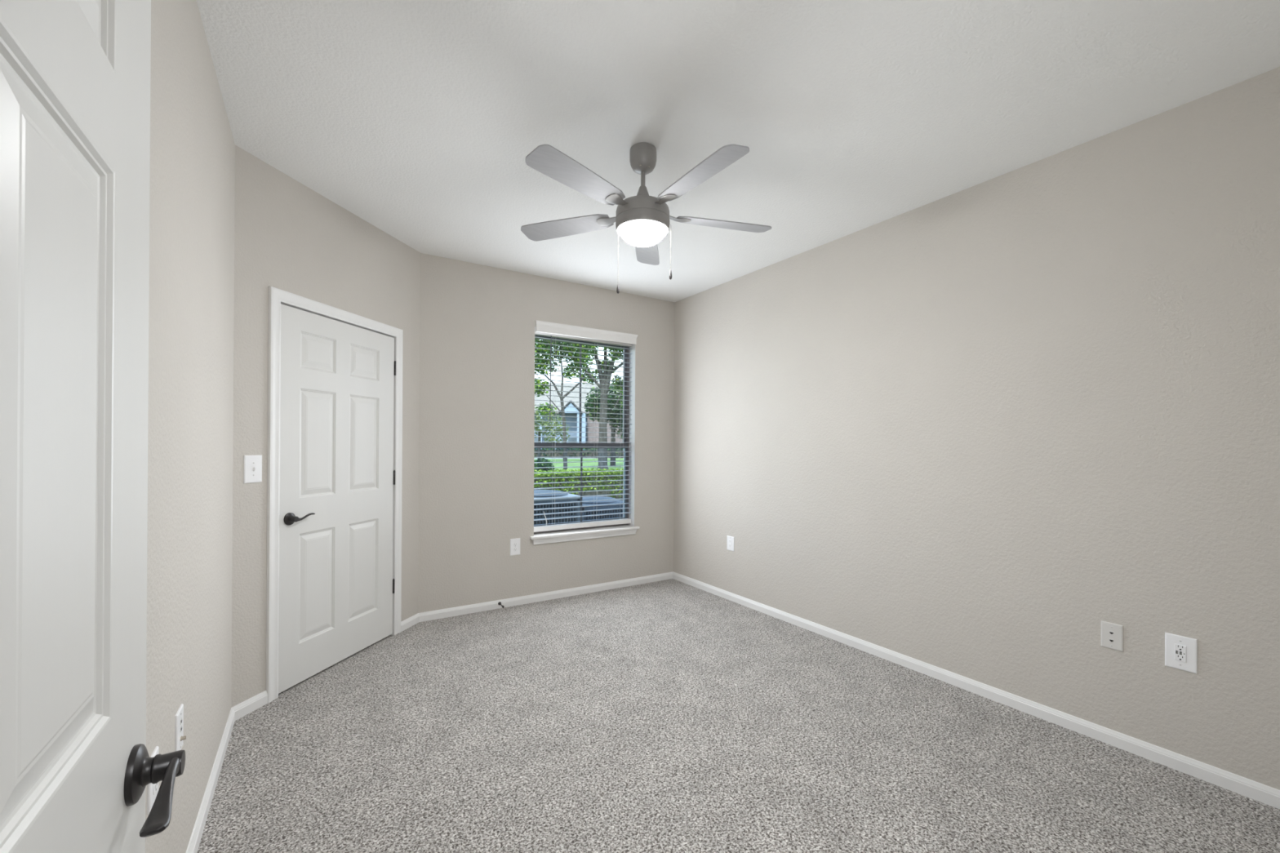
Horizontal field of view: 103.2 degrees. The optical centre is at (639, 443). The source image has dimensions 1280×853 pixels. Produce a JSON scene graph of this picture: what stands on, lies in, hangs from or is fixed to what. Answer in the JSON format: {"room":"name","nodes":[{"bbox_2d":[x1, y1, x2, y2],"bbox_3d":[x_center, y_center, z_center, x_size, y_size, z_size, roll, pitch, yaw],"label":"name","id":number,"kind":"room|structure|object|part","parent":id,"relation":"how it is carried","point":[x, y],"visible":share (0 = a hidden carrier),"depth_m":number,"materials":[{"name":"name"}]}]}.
{"room":"empty bedroom","nodes":[
{"label":"empty bedroom","id":0,"kind":"room"},
{"bbox_2d":[145,0,235,852],"bbox_3d":[-1.135,-0.029,1.054,0.120,2.783,3.150,0,0,-33],"label":"wall","id":1,"kind":"structure","parent":0,"point":[192,186],"depth_m":1.56,"materials":[{"name":"beige paint"}]},
{"bbox_2d":[146,746,159,814],"bbox_3d":[-1.175,0.811,1.225,0.008,0.122,0.078,0,0,-33],"label":"wall outlet","id":2,"kind":"object","parent":1,"relation":"attached to","point":[152,789],"visible":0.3,"depth_m":1.21,"materials":[{"name":"white plastic"}]},
{"bbox_2d":[153,783,157,795],"bbox_3d":[-1.173,0.830,1.227,0.003,0.028,0.034,0,0,-33],"label":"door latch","id":3,"kind":"object","parent":2,"relation":"attached to","point":[155,786],"depth_m":1.22,"materials":[{"name":"white plastic"}]},
{"bbox_2d":[174,703,186,751],"bbox_3d":[-1.323,0.827,1.464,0.018,0.122,0.078,0,0,-33],"label":"cable plate","id":4,"kind":"object","parent":1,"relation":"attached to","point":[179,717],"visible":0.98,"depth_m":1.45,"materials":[{"name":"white plastic"}]},
{"bbox_2d":[186,707,235,852],"bbox_3d":[-1.119,1.290,1.139,0.014,0.065,3.030,0,0,-33],"label":"baseboard","id":5,"kind":"structure","parent":1,"relation":"attached to","point":[194,842],"depth_m":1.87,"materials":[{"name":"white wood"}]},
{"bbox_2d":[231,145,420,707],"bbox_3d":[-1.847,-0.030,3.102,0.120,2.783,1.388,0,0,12],"label":"wall","id":6,"kind":"structure","parent":0,"point":[289,237],"depth_m":2.63,"materials":[{"name":"beige paint"}]},
{"bbox_2d":[231,690,267,720],"bbox_3d":[-1.918,1.287,2.494,0.014,0.065,0.175,0,0,12],"label":"baseboard","id":7,"kind":"structure","parent":6,"relation":"attached to","point":[260,700],"depth_m":2.49,"materials":[{"name":"white wood"}]},
{"bbox_2d":[243,455,262,483],"bbox_3d":[-1.908,0.125,2.505,0.017,0.136,0.092,0,0,12],"label":"light switch","id":8,"kind":"object","parent":6,"relation":"attached to","point":[252,464],"visible":1,"depth_m":2.50,"materials":[{"name":"white plastic"}]},
{"bbox_2d":[266,285,403,702],"bbox_3d":[-1.844,0.259,3.086,0.137,2.124,1.006,0,0,12],"label":"door frame","id":9,"kind":"structure","parent":6,"relation":"attached to","point":[277,296],"depth_m":2.63,"materials":[{"name":"white wood"}]},
{"bbox_2d":[278,303,395,693],"bbox_3d":[-1.784,0.288,3.076,0.088,2.040,0.878,0,0,12],"label":"door","id":10,"kind":"structure","parent":6,"relation":"in","point":[337,473],"depth_m":3.00,"materials":[{"name":"white wood"}]},
{"bbox_3d":[-1.834,0.402,2.748,0.045,0.042,0.137,0,0,12],"label":"handle","id":11,"kind":"part","parent":10,"relation":"part of","materials":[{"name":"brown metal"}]},
{"bbox_2d":[400,613,419,631],"bbox_3d":[-1.663,1.290,3.664,0.014,0.065,0.205,0,0,12],"label":"baseboard","id":12,"kind":"structure","parent":6,"relation":"attached to","point":[414,620],"depth_m":3.66,"materials":[{"name":"white wood"}]},
{"bbox_2d":[417,253,675,613],"bbox_3d":[-0.656,0.033,4.519,2.471,2.893,0.200,0,0,-33],"label":"wall","id":13,"kind":"structure","parent":0,"point":[477,325],"depth_m":4.12,"materials":[{"name":"beige paint"}]},
{"bbox_2d":[510,537,519,555],"bbox_3d":[-1.024,0.846,4.161,0.084,0.135,0.008,0,0,-33],"label":"wall outlet","id":14,"kind":"object","parent":13,"relation":"attached to","point":[514,543],"visible":1,"depth_m":4.16,"materials":[{"name":"white plastic"}]},
{"bbox_2d":[418,571,673,622],"bbox_3d":[-0.656,1.297,4.395,2.351,0.065,0.014,0,0,-33],"label":"baseboard","id":15,"kind":"structure","parent":13,"relation":"attached to","point":[473,608],"depth_m":4.26,"materials":[{"name":"white wood"}]},
{"bbox_2d":[529,335,639,545],"bbox_3d":[-0.504,-0.065,4.577,1.067,1.829,0.217,0,0,-33],"label":"window","id":16,"kind":"structure","parent":13,"relation":"in","point":[593,532],"depth_m":4.65,"materials":[{"name":"glass"},{"name":"bronze vinyl"},{"name":"white painted wood"}]},
{"bbox_3d":[-0.549,-0.452,4.651,0.971,0.985,0.028,0,0,-33],"label":"sash","id":17,"kind":"part","parent":16,"relation":"part of","materials":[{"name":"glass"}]},
{"bbox_3d":[-0.536,0.366,4.623,0.971,0.748,0.028,0,0,-33],"label":"sash","id":18,"kind":"part","parent":16,"relation":"part of","materials":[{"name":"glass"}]},
{"bbox_3d":[-0.490,0.788,4.546,1.067,0.024,0.147,0,0,-33],"label":"sill","id":19,"kind":"part","parent":16,"relation":"part of","materials":[{"name":"white wood"}]},
{"bbox_2d":[533,320,637,532],"bbox_3d":[-0.483,-0.136,4.547,1.001,1.780,0.138,0,0,-33],"label":"window blind","id":20,"kind":"object","parent":16,"relation":"attached to","point":[542,328],"visible":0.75,"depth_m":4.52,"materials":[{"name":"plastic"}]},
{"bbox_3d":[-0.765,-0.115,4.447,0.001,1.653,0.002,0,0,-33],"label":"ladder cord","id":21,"kind":"part","parent":20,"relation":"part of","materials":[{"name":"white fabric"}]},
{"bbox_3d":[-0.736,-0.115,4.402,0.001,1.653,0.002,0,0,-33],"label":"ladder cord","id":22,"kind":"part","parent":20,"relation":"part of","materials":[{"name":"white fabric"}]},
{"bbox_3d":[-0.511,0.733,4.580,0.983,0.042,0.052,0,0,-33],"label":"rail","id":23,"kind":"part","parent":20,"relation":"part of","materials":[{"name":"white plastic"}]},
{"bbox_3d":[-0.502,-0.954,4.582,0.983,0.046,0.056,0,0,-33],"label":"head rail","id":24,"kind":"part","parent":20,"relation":"part of","materials":[{"name":"white plastic"}]},
{"bbox_3d":[-0.420,-0.112,4.668,0.001,1.653,0.002,0,0,-33],"label":"ladder cord","id":25,"kind":"part","parent":20,"relation":"part of","materials":[{"name":"white fabric"}]},
{"bbox_3d":[-0.391,-0.112,4.624,0.001,1.653,0.002,0,0,-33],"label":"ladder cord","id":26,"kind":"part","parent":20,"relation":"part of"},
{"bbox_3d":[-0.184,-0.111,4.820,0.001,1.653,0.002,0,0,-33],"label":"ladder cord","id":27,"kind":"part","parent":20,"relation":"part of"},
{"bbox_3d":[-0.156,-0.111,4.775,0.001,1.653,0.002,0,0,-33],"label":"ladder cord","id":28,"kind":"part","parent":20,"relation":"part of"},
{"bbox_2d":[196,0,1279,302],"bbox_3d":[0.006,-1.462,2.485,3.572,0.100,4.332,0,0,-33],"label":"ceiling","id":29,"kind":"structure","parent":0,"point":[420,120],"depth_m":2.07,"materials":[{"name":"white paint"}]},
{"bbox_2d":[520,142,771,293],"bbox_3d":[0.041,-1.066,2.388,1.287,0.692,1.226,0,0,-33],"label":"ceiling fan","id":30,"kind":"object","parent":29,"relation":"hanging from","point":[642,220],"visible":1,"depth_m":2.32,"materials":[{"name":"silver metal"}]},
{"bbox_3d":[-0.376,-1.103,2.583,0.495,0.032,0.135,0,0,21],"label":"blade","id":31,"kind":"part","parent":30,"relation":"part of","materials":[{"name":"grey wood"}]},
{"bbox_3d":[-0.251,-1.103,2.108,0.135,0.032,0.495,0,0,39],"label":"blade","id":32,"kind":"part","parent":30,"relation":"part of","materials":[{"name":"grey wood"}]},
{"bbox_3d":[-0.108,-0.904,2.432,0.009,0.282,0.002,0,0,4],"label":"pull chain","id":33,"kind":"part","parent":30,"relation":"part of","materials":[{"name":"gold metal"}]},
{"bbox_3d":[0.013,-0.996,2.431,0.233,0.075,0.233,0,0,-33],"label":"lamp shade","id":34,"kind":"part","parent":30,"relation":"part of","materials":[{"name":"white glass"}]},
{"bbox_3d":[0.037,-1.100,2.848,0.135,0.032,0.495,0,0,3],"label":"blade","id":35,"kind":"part","parent":30,"relation":"part of","materials":[{"name":"grey wood"}]},
{"bbox_3d":[0.142,-0.944,2.431,0.012,0.226,0.002,0,0,3],"label":"pull chain","id":36,"kind":"part","parent":30,"relation":"part of","materials":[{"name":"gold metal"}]},
{"bbox_3d":[0.239,-1.100,2.080,0.135,0.031,0.495,0,0,-33],"label":"blade","id":37,"kind":"part","parent":30,"relation":"part of","materials":[{"name":"grey wood"}]},
{"bbox_3d":[0.417,-1.099,2.537,0.495,0.032,0.135,0,0,-15],"label":"blade","id":38,"kind":"part","parent":30,"relation":"part of","materials":[{"name":"grey wood"}]},
{"bbox_2d":[196,578,1279,852],"bbox_3d":[-0.010,1.351,2.399,3.462,0.040,4.352,0,0,-33],"label":"floor","id":39,"kind":"structure","parent":0,"point":[672,715],"depth_m":2.15,"materials":[{"name":"grey carpet"}]},
{"bbox_2d":[673,66,1279,790],"bbox_3d":[1.504,-0.011,3.332,0.120,2.783,4.132,0,0,-33],"label":"wall","id":40,"kind":"structure","parent":0,"point":[972,431],"depth_m":2.49,"materials":[{"name":"beige paint"}]},
{"bbox_2d":[727,535,734,551],"bbox_3d":[0.774,0.854,4.340,0.009,0.122,0.088,0,0,-33],"label":"wall outlet","id":41,"kind":"object","parent":40,"relation":"attached to","point":[731,540],"visible":1,"depth_m":4.33,"materials":[{"name":"white plastic"}]},
{"bbox_2d":[672,572,1279,809],"bbox_3d":[1.408,1.308,3.345,0.014,0.065,4.012,0,0,-33],"label":"baseboard","id":42,"kind":"structure","parent":40,"relation":"attached to","point":[1252,789],"depth_m":2.47,"materials":[{"name":"white wood"}]},
{"bbox_2d":[1101,620,1123,651],"bbox_3d":[2.108,0.859,2.265,0.008,0.115,0.074,0,0,-33],"label":"data plate","id":43,"kind":"object","parent":40,"relation":"attached to","point":[1112,634],"visible":1,"depth_m":2.26,"materials":[{"name":"beige plastic"}]},
{"bbox_2d":[1164,632,1197,673],"bbox_3d":[2.223,0.860,2.084,0.010,0.139,0.092,0,0,-33],"label":"outlet","id":44,"kind":"object","parent":40,"relation":"attached to","point":[1180,651],"visible":1,"depth_m":2.08,"materials":[{"name":"white plastic"}]},
{"bbox_3d":[1.136,-0.016,0.711,3.572,2.783,0.120,0,0,-33],"label":"wall","id":45,"kind":"structure","parent":0,"visible":0},
{"bbox_2d":[0,0,185,852],"bbox_3d":[-0.417,0.293,0.315,0.088,2.040,0.878,0,0,-33],"label":"door","id":46,"kind":"structure","parent":45,"relation":"in","point":[77,767],"depth_m":0.48,"materials":[{"name":"white wood"}]},
{"bbox_3d":[-0.579,0.411,0.606,0.045,0.042,0.137,0,0,-33],"label":"handle","id":47,"kind":"part","parent":46,"relation":"part of","materials":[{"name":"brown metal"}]},
{"label":"outside","id":48,"kind":"structure","parent":0,"visible":0},
{"bbox_2d":[533,457,622,471],"bbox_3d":[-23.658,1.419,64.589,150.000,0.001,125.743,0,0,-33],"label":"ground","id":49,"kind":"structure","parent":48,"point":[575,464],"depth_m":37.90,"materials":[{"name":"green plant"}]},
{"bbox_2d":[533,457,555,471],"bbox_3d":[-3.489,1.016,18.077,1.062,1.041,0.958,0,0,-33],"label":"bush","id":50,"kind":"object","parent":49,"relation":"on","point":[539,464],"visible":0.37,"depth_m":17.96,"materials":[{"name":"green plant"}]},
{"bbox_2d":[534,403,569,463],"bbox_3d":[-7.977,-0.810,38.520,5.296,4.576,2.652,0,0,-12],"label":"tree","id":51,"kind":"object","parent":49,"relation":"on","point":[544,423],"visible":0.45,"depth_m":38.49,"materials":[{"name":"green plant"}]},
{"bbox_2d":[533,449,594,450],"bbox_3d":[-3.366,0.969,41.765,18.000,1.080,0.081,0,0,-5],"label":"iron fence","id":52,"kind":"object","parent":49,"relation":"on","point":[534,450],"visible":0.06,"depth_m":41.51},
{"bbox_2d":[534,338,596,471],"bbox_3d":[-2.514,-1.617,16.027,3.824,6.200,2.425,0,0,-33],"label":"tree","id":53,"kind":"object","parent":49,"relation":"on","point":[538,345],"visible":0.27,"depth_m":15.85,"materials":[{"name":"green plant"}]},
{"bbox_2d":[533,382,622,450],"bbox_3d":[-8.900,-2.950,60.963,26.000,8.900,10.770,0,0,-5],"label":"building","id":54,"kind":"structure","parent":49,"relation":"on","point":[575,420],"depth_m":57.41,"materials":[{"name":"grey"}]},
{"bbox_3d":[-11.054,-0.968,56.409,0.320,4.900,0.300,0,0,-5],"label":"post","id":55,"kind":"part","parent":54,"relation":"part of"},
{"bbox_3d":[-7.625,-0.097,57.367,1.000,1.200,0.040,0,0,-5],"label":"pane","id":56,"kind":"part","parent":54,"relation":"part of","materials":[{"name":"grey glass"}]},
{"bbox_2d":[533,467,623,500],"bbox_3d":[-0.923,1.012,11.598,7.254,0.964,1.047,0,0,-33],"label":"hedge","id":57,"kind":"object","parent":49,"relation":"on","point":[614,473],"visible":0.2,"depth_m":11.05,"materials":[{"name":"green plant"}]},
{"bbox_2d":[533,448,623,457],"bbox_3d":[-7.354,0.942,53.875,24.176,1.245,2.756,0,0,-5],"label":"fence","id":58,"kind":"object","parent":49,"relation":"on","point":[535,454],"visible":0.24,"depth_m":53.70,"materials":[{"name":"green metal"}]},
{"bbox_2d":[570,346,622,470],"bbox_3d":[-2.175,-3.412,25.989,7.981,9.817,5.923,0,0,-35],"label":"tree","id":59,"kind":"object","parent":49,"relation":"on","point":[602,426],"visible":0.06,"depth_m":25.88,"materials":[{"name":"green plant"}]},
{"bbox_2d":[583,381,622,466],"bbox_3d":[-1.850,-1.409,34.691,4.110,5.836,3.326,0,0,-33],"label":"tree","id":60,"kind":"object","parent":49,"relation":"on","point":[620,417],"visible":0.41,"depth_m":34.23,"materials":[{"name":"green plant"}]},
{"bbox_3d":[-0.792,1.497,6.863,3.100,0.070,2.000,0,0,-33],"label":"concrete pad","id":61,"kind":"object","parent":49,"relation":"on","visible":0},
{"bbox_2d":[533,489,580,524],"bbox_3d":[-1.237,1.021,6.303,0.764,0.875,0.764,0,0,-33],"label":"air conditioner","id":62,"kind":"object","parent":61,"relation":"on","point":[557,495],"visible":0.25,"depth_m":6.05,"materials":[{"name":"grey metal"}]},
{"bbox_3d":[-1.235,0.648,6.303,0.764,0.030,0.764,0,0,-33],"label":"lid","id":63,"kind":"part","parent":62,"relation":"part of","materials":[{"name":"grey metal"}]},
{"bbox_3d":[-1.238,1.058,6.303,0.740,0.800,0.740,0,0,-33],"label":"casing","id":64,"kind":"part","parent":62,"relation":"part of","materials":[{"name":"grey metal"}]},
{"bbox_2d":[582,496,623,520],"bbox_3d":[-0.668,1.118,7.322,0.804,0.690,0.804,0,0,-33],"label":"air conditioner","id":65,"kind":"object","parent":61,"relation":"on","point":[590,498],"visible":0.24,"depth_m":7.01,"materials":[{"name":"grey metal"}]},
{"bbox_3d":[-0.667,0.843,7.322,0.804,0.030,0.804,0,0,-33],"label":"lid","id":66,"kind":"part","parent":65,"relation":"part of","materials":[{"name":"grey metal"}]},
{"bbox_3d":[-0.669,1.158,7.322,0.780,0.610,0.780,0,0,-33],"label":"casing","id":67,"kind":"part","parent":65,"relation":"part of","materials":[{"name":"grey metal"}]},
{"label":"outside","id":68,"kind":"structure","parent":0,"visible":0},
{"bbox_2d":[533,457,598,458],"bbox_3d":[2.800,1.582,58.549,52.000,0.065,2.500,0,0,-33],"label":"walkway","id":69,"kind":"structure","parent":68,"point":[534,458],"depth_m":51.68,"materials":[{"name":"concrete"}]}
]}

